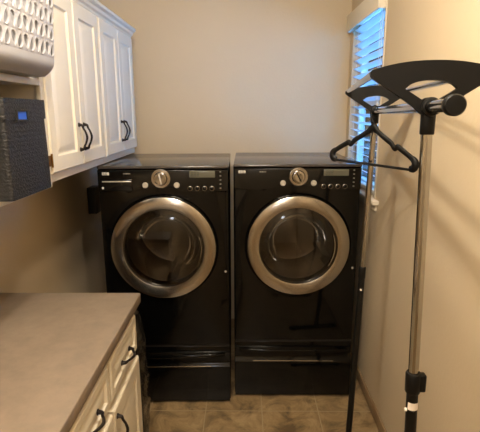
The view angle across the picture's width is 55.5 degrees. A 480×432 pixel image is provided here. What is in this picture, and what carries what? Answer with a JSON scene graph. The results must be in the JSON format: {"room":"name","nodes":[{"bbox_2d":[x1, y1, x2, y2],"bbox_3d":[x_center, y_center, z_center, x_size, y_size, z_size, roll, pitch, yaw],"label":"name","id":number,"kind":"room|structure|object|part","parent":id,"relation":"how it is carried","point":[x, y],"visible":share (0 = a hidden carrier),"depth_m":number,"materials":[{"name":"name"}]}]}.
{"room":"laundry room","nodes":[
{"label":"laundry room","id":0,"kind":"room"},
{"bbox_2d":[0,165,106,292],"bbox_3d":[-1.115,0.163,0.885,0.100,2.620,5.030,0,13,1],"label":"wall","id":1,"kind":"structure","parent":0,"point":[50,241],"depth_m":2.57,"materials":[{"name":"beige paint"}]},
{"bbox_2d":[0,72,52,206],"bbox_3d":[-0.892,-0.378,1.196,0.338,0.765,0.960,0,13,1],"label":"upper cabinet","id":2,"kind":"object","parent":1,"relation":"attached to","point":[11,86],"visible":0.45,"depth_m":1.65,"materials":[{"name":"beige paint"}]},
{"bbox_2d":[0,81,24,84],"bbox_3d":[-0.898,-0.381,1.195,0.312,0.018,0.923,0,13,1],"label":"shelf","id":3,"kind":"object","parent":2,"relation":"attached to","point":[1,82],"depth_m":1.58,"materials":[{"name":"beige paint"}]},
{"bbox_2d":[0,97,51,201],"bbox_3d":[-0.827,-0.222,1.474,0.308,0.303,0.289,0,13,1],"label":"storage bin","id":4,"kind":"object","parent":2,"relation":"in","point":[24,160],"visible":1,"depth_m":1.42,"materials":[{"name":"grey fabric"}]},
{"bbox_3d":[-0.676,-0.312,1.413,0.005,0.034,0.072,0,13,1],"label":"handle frame","id":5,"kind":"part","parent":4,"relation":"part of","materials":[{"name":"black rubber"}]},
{"bbox_2d":[0,0,53,77],"bbox_3d":[-0.801,-0.561,1.268,0.383,0.296,0.649,0,13,1],"label":"laundry basket","id":6,"kind":"object","parent":2,"relation":"in","point":[26,26],"visible":0.99,"depth_m":1.39,"materials":[{"name":"grey plastic"}]},
{"bbox_2d":[42,0,105,181],"bbox_3d":[-0.863,-0.565,1.993,0.379,0.753,0.736,0,13,1],"label":"upper cabinet","id":7,"kind":"object","parent":1,"relation":"attached to","point":[72,89],"visible":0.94,"depth_m":1.96,"materials":[{"name":"beige paint"}]},
{"bbox_3d":[-0.725,-0.539,1.837,0.020,0.699,0.341,0,13,1],"label":"door","id":8,"kind":"part","parent":7,"relation":"part of","materials":[{"name":"beige paint"}]},
{"bbox_3d":[-0.693,-0.350,2.023,0.040,0.128,0.020,0,13,1],"label":"handle","id":9,"kind":"part","parent":7,"relation":"part of","materials":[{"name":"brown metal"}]},
{"bbox_3d":[-0.692,-0.363,2.084,0.040,0.128,0.020,0,13,1],"label":"handle","id":10,"kind":"part","parent":7,"relation":"part of","materials":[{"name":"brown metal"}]},
{"bbox_3d":[-0.721,-0.616,2.173,0.020,0.699,0.341,0,13,1],"label":"door","id":11,"kind":"part","parent":7,"relation":"part of","materials":[{"name":"beige paint"}]},
{"bbox_2d":[73,0,135,37],"bbox_3d":[-0.715,-0.883,1.633,0.043,0.054,2.760,0,13,1],"label":"crown molding","id":12,"kind":"structure","parent":7,"relation":"attached to","point":[95,7],"depth_m":2.41,"materials":[{"name":"beige paint"}]},
{"bbox_2d":[87,185,100,213],"bbox_3d":[-1.009,-0.115,3.164,0.060,0.180,0.120,0,13,1],"label":"utility box","id":13,"kind":"object","parent":1,"relation":"attached to","point":[93,195],"visible":0.8,"depth_m":3.11,"materials":[{"name":"black"}]},
{"bbox_2d":[97,17,136,162],"bbox_3d":[-0.855,-0.726,2.699,0.379,0.753,0.705,0,13,1],"label":"upper cabinet","id":14,"kind":"object","parent":1,"relation":"attached to","point":[115,47],"visible":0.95,"depth_m":2.63,"materials":[{"name":"beige paint"}]},
{"bbox_3d":[-0.717,-0.696,2.527,0.020,0.699,0.341,0,13,1],"label":"door","id":15,"kind":"part","parent":14,"relation":"part of","materials":[{"name":"beige paint"}]},
{"bbox_3d":[-0.685,-0.507,2.714,0.040,0.128,0.020,0,13,1],"label":"handle","id":16,"kind":"part","parent":14,"relation":"part of","materials":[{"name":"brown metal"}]},
{"bbox_3d":[-0.713,-0.773,2.863,0.020,0.699,0.341,0,13,1],"label":"door","id":17,"kind":"part","parent":14,"relation":"part of","materials":[{"name":"beige paint"}]},
{"bbox_3d":[-0.684,-0.520,2.774,0.040,0.128,0.020,0,13,1],"label":"handle","id":18,"kind":"part","parent":14,"relation":"part of","materials":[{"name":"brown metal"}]},
{"bbox_2d":[98,0,351,318],"bbox_3d":[-0.138,-0.407,3.376,1.999,2.620,0.100,0,13,1],"label":"wall","id":19,"kind":"structure","parent":0,"point":[232,77],"depth_m":3.19,"materials":[{"name":"beige paint"}]},
{"bbox_2d":[149,328,378,431],"bbox_3d":[-0.162,1.488,1.176,1.999,0.100,5.230,0,13,1],"label":"floor","id":20,"kind":"structure","parent":0,"point":[242,412],"depth_m":2.57,"materials":[{"name":"tile"}]},
{"bbox_2d":[69,365,113,431],"bbox_3d":[-0.725,0.936,1.419,0.666,0.873,0.384,0,13,1],"label":"base cabinet","id":21,"kind":"object","parent":20,"relation":"on","point":[93,416],"visible":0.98,"depth_m":1.39,"materials":[{"name":"beige paint"}]},
{"bbox_3d":[-0.417,0.611,1.341,0.039,0.020,0.125,0,13,1],"label":"handle","id":22,"kind":"part","parent":21,"relation":"part of","materials":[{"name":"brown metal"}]},
{"bbox_3d":[-0.443,0.977,1.425,0.024,0.539,0.373,0,13,1],"label":"door","id":23,"kind":"part","parent":21,"relation":"part of","materials":[{"name":"beige paint"}]},
{"bbox_2d":[106,315,142,431],"bbox_3d":[-0.721,0.851,1.794,0.666,0.873,0.384,0,13,1],"label":"base cabinet","id":24,"kind":"object","parent":20,"relation":"on","point":[125,408],"visible":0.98,"depth_m":1.73,"materials":[{"name":"beige paint"}]},
{"bbox_3d":[-0.442,0.520,1.715,0.020,0.152,0.365,0,13,1],"label":"drawer","id":25,"kind":"part","parent":24,"relation":"part of","materials":[{"name":"beige paint"}]},
{"bbox_3d":[-0.410,0.751,1.605,0.040,0.125,0.020,0,13,1],"label":"handle","id":26,"kind":"part","parent":24,"relation":"part of","materials":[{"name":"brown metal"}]},
{"bbox_3d":[-0.439,0.892,1.800,0.024,0.539,0.373,0,13,1],"label":"door","id":27,"kind":"part","parent":24,"relation":"part of","materials":[{"name":"beige paint"}]},
{"bbox_3d":[-0.413,0.525,1.716,0.039,0.020,0.125,0,13,1],"label":"handle","id":28,"kind":"part","parent":24,"relation":"part of","materials":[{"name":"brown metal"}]},
{"bbox_2d":[134,310,150,431],"bbox_3d":[-0.566,0.791,2.148,0.273,0.828,0.281,0,13,1],"label":"plastic bag","id":29,"kind":"object","parent":20,"relation":"on","point":[140,351],"visible":0.17,"depth_m":2.10,"materials":[{"name":"black plastic"}]},
{"bbox_2d":[97,153,231,400],"bbox_3d":[-0.403,0.341,2.863,0.688,1.391,0.775,0,13,0],"label":"washing machine","id":30,"kind":"object","parent":20,"relation":"on","point":[166,218],"visible":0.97,"depth_m":2.48,"materials":[{"name":"black metal"}]},
{"bbox_3d":[-0.642,-0.161,2.377,0.162,0.063,0.009,0,13,0],"label":"detergent drawer","id":31,"kind":"part","parent":30,"relation":"part of","materials":[{"name":"black plastic"}]},
{"bbox_3d":[-0.402,-0.182,2.385,0.680,0.119,0.020,0,13,0],"label":"control panel","id":32,"kind":"part","parent":30,"relation":"part of","materials":[{"name":"black plastic"}]},
{"bbox_3d":[-0.410,0.174,2.457,0.564,0.564,0.038,0,13,0],"label":"door","id":33,"kind":"part","parent":30,"relation":"part of","materials":[{"name":"silver metal"}]},
{"bbox_3d":[-0.405,-0.334,2.728,0.688,0.016,0.737,0,13,0],"label":"panel","id":34,"kind":"part","parent":30,"relation":"part of","materials":[{"name":"black metal"}]},
{"bbox_3d":[-0.410,0.178,2.441,0.428,0.428,0.026,0,13,0],"label":"door glass","id":35,"kind":"part","parent":30,"relation":"part of","materials":[{"name":"glass"}]},
{"bbox_3d":[-0.398,0.801,2.606,0.629,0.026,0.038,0,13,0],"label":"drawer handle","id":36,"kind":"part","parent":30,"relation":"part of","materials":[{"name":"black metal"}]},
{"bbox_3d":[-0.398,0.934,2.647,0.678,0.310,0.024,0,13,0],"label":"pedestal drawer","id":37,"kind":"part","parent":30,"relation":"part of","materials":[{"name":"black metal"}]},
{"bbox_3d":[-0.224,0.198,2.452,0.040,0.183,0.008,0,13,0],"label":"door handle","id":38,"kind":"part","parent":30,"relation":"part of","materials":[{"name":"black metal"}]},
{"bbox_2d":[233,152,361,394],"bbox_3d":[0.313,0.326,2.920,0.688,1.391,0.775,0,13,1],"label":"dryer","id":39,"kind":"object","parent":20,"relation":"on","point":[296,214],"visible":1,"depth_m":2.56,"materials":[{"name":"black metal"}]},
{"bbox_3d":[0.311,0.919,2.705,0.678,0.310,0.024,0,13,1],"label":"pedestal drawer","id":40,"kind":"part","parent":39,"relation":"part of","materials":[{"name":"black metal"}]},
{"bbox_3d":[0.310,0.785,2.663,0.629,0.026,0.038,0,13,1],"label":"drawer handle","id":41,"kind":"part","parent":39,"relation":"part of","materials":[{"name":"black metal"}]},
{"bbox_3d":[0.311,-0.349,2.786,0.688,0.016,0.737,0,13,1],"label":"panel","id":42,"kind":"part","parent":39,"relation":"part of","materials":[{"name":"black metal"}]},
{"bbox_3d":[0.320,0.169,2.501,0.428,0.428,0.026,0,13,1],"label":"door glass","id":43,"kind":"part","parent":39,"relation":"part of","materials":[{"name":"glass"}]},
{"bbox_3d":[0.307,-0.198,2.443,0.680,0.119,0.020,0,13,1],"label":"control panel","id":44,"kind":"part","parent":39,"relation":"part of","materials":[{"name":"black plastic"}]},
{"bbox_3d":[0.321,0.166,2.517,0.564,0.564,0.038,0,13,1],"label":"door","id":45,"kind":"part","parent":39,"relation":"part of","materials":[{"name":"silver metal"}]},
{"bbox_3d":[0.507,0.190,2.508,0.040,0.183,0.008,0,13,1],"label":"door handle","id":46,"kind":"part","parent":39,"relation":"part of","materials":[{"name":"black metal"}]},
{"bbox_2d":[345,60,479,431],"bbox_3d":[0.470,0.447,1.538,0.353,1.766,1.212,1,13,5],"label":"rack","id":47,"kind":"object","parent":20,"relation":"on","point":[464,76],"visible":0.96,"depth_m":1.03,"materials":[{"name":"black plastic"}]},
{"bbox_3d":[0.369,-0.411,1.433,0.017,0.017,0.962,2,13,9],"label":"rail","id":48,"kind":"part","parent":47,"relation":"part of","materials":[{"name":"silver metal"}]},
{"bbox_2d":[329,105,418,172],"bbox_3d":[0.537,-0.321,1.852,0.023,0.254,0.424,-11,17,-39],"label":"clothes hanger","id":49,"kind":"object","parent":47,"relation":"hanging from","point":[373,127],"visible":0.97,"depth_m":1.83,"materials":[{"name":"black plastic"}]},
{"bbox_3d":[0.469,-0.319,1.360,0.026,0.033,1.170,2,13,9],"label":"rail","id":50,"kind":"part","parent":47,"relation":"part of","materials":[{"name":"silver metal"}]},
{"bbox_3d":[0.440,0.405,1.109,0.020,0.046,0.020,0,13,1],"label":"lock lever","id":51,"kind":"part","parent":47,"relation":"part of","materials":[{"name":"black plastic"}]},
{"bbox_3d":[0.594,-0.404,1.396,0.017,0.017,0.962,2,13,9],"label":"rail","id":52,"kind":"part","parent":47,"relation":"part of","materials":[{"name":"silver metal"}]},
{"bbox_3d":[-0.762,1.048,0.926,0.602,0.873,0.624,0,13,1],"label":"base cabinet","id":53,"kind":"object","parent":20,"relation":"on","visible":0},
{"bbox_2d":[0,293,140,431],"bbox_3d":[-0.746,0.511,1.223,0.630,0.042,1.482,0,13,1],"label":"countertop","id":54,"kind":"structure","parent":53,"relation":"on","point":[55,348],"depth_m":1.47,"materials":[{"name":"beige laminate"}]},
{"bbox_2d":[345,0,479,431],"bbox_3d":[0.794,0.162,0.864,0.120,2.620,5.030,0,13,1],"label":"wall","id":55,"kind":"structure","parent":0,"point":[416,30],"depth_m":1.79,"materials":[{"name":"beige paint"}]},
{"bbox_2d":[350,352,386,431],"bbox_3d":[0.731,1.403,1.147,0.012,0.075,5.030,0,13,1],"label":"baseboard","id":56,"kind":"structure","parent":55,"relation":"attached to","point":[379,423],"depth_m":2.61,"materials":[{"name":"brown wood"}]},
{"bbox_2d":[355,8,384,210],"bbox_3d":[0.788,-0.670,2.762,0.134,1.140,0.840,0,13,1],"label":"window","id":57,"kind":"structure","parent":55,"relation":"in","point":[374,203],"depth_m":3.00,"materials":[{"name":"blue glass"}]},
{"bbox_2d":[347,0,385,194],"bbox_3d":[0.759,-0.717,2.787,0.096,1.090,0.740,0,13,1],"label":"window blind","id":58,"kind":"object","parent":57,"relation":"attached to","point":[367,9],"visible":0.59,"depth_m":2.73,"materials":[{"name":"beige paint"}]},
{"bbox_3d":[0.765,-0.753,3.038,0.002,1.020,0.002,0,13,1],"label":"ladder cord","id":59,"kind":"part","parent":58,"relation":"part of","materials":[{"name":"white fabric"}]},
{"bbox_3d":[0.788,-0.198,2.905,0.036,0.025,0.686,0,13,1],"label":"rail","id":60,"kind":"part","parent":58,"relation":"part of","materials":[{"name":"beige paint"}]},
{"bbox_3d":[0.784,-1.205,2.676,0.034,0.042,0.686,0,13,1],"label":"head rail","id":61,"kind":"part","parent":58,"relation":"part of","materials":[{"name":"beige paint"}]},
{"bbox_3d":[0.751,-0.857,2.435,0.012,0.550,0.012,0,13,1],"label":"pull cord","id":62,"kind":"part","parent":58,"relation":"part of","materials":[{"name":"white fabric"}]},
{"bbox_3d":[0.767,-0.143,2.882,0.089,0.060,0.840,0,13,1],"label":"sill","id":63,"kind":"part","parent":57,"relation":"part of","materials":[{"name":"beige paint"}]},
{"bbox_3d":[0.831,-0.446,2.848,0.006,0.475,0.640,0,13,1],"label":"pane","id":64,"kind":"part","parent":57,"relation":"part of","materials":[{"name":"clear glass"}]},
{"bbox_3d":[0.829,-0.958,2.732,0.006,0.495,0.640,0,13,1],"label":"pane","id":65,"kind":"part","parent":57,"relation":"part of","materials":[{"name":"clear glass"}]},
{"bbox_2d":[374,0,387,198],"bbox_3d":[0.747,-0.793,2.380,0.006,1.430,0.020,0,13,1],"label":"trim","id":66,"kind":"structure","parent":55,"relation":"attached to","point":[386,0],"depth_m":2.42,"materials":[{"name":"beige paint"}]}
]}

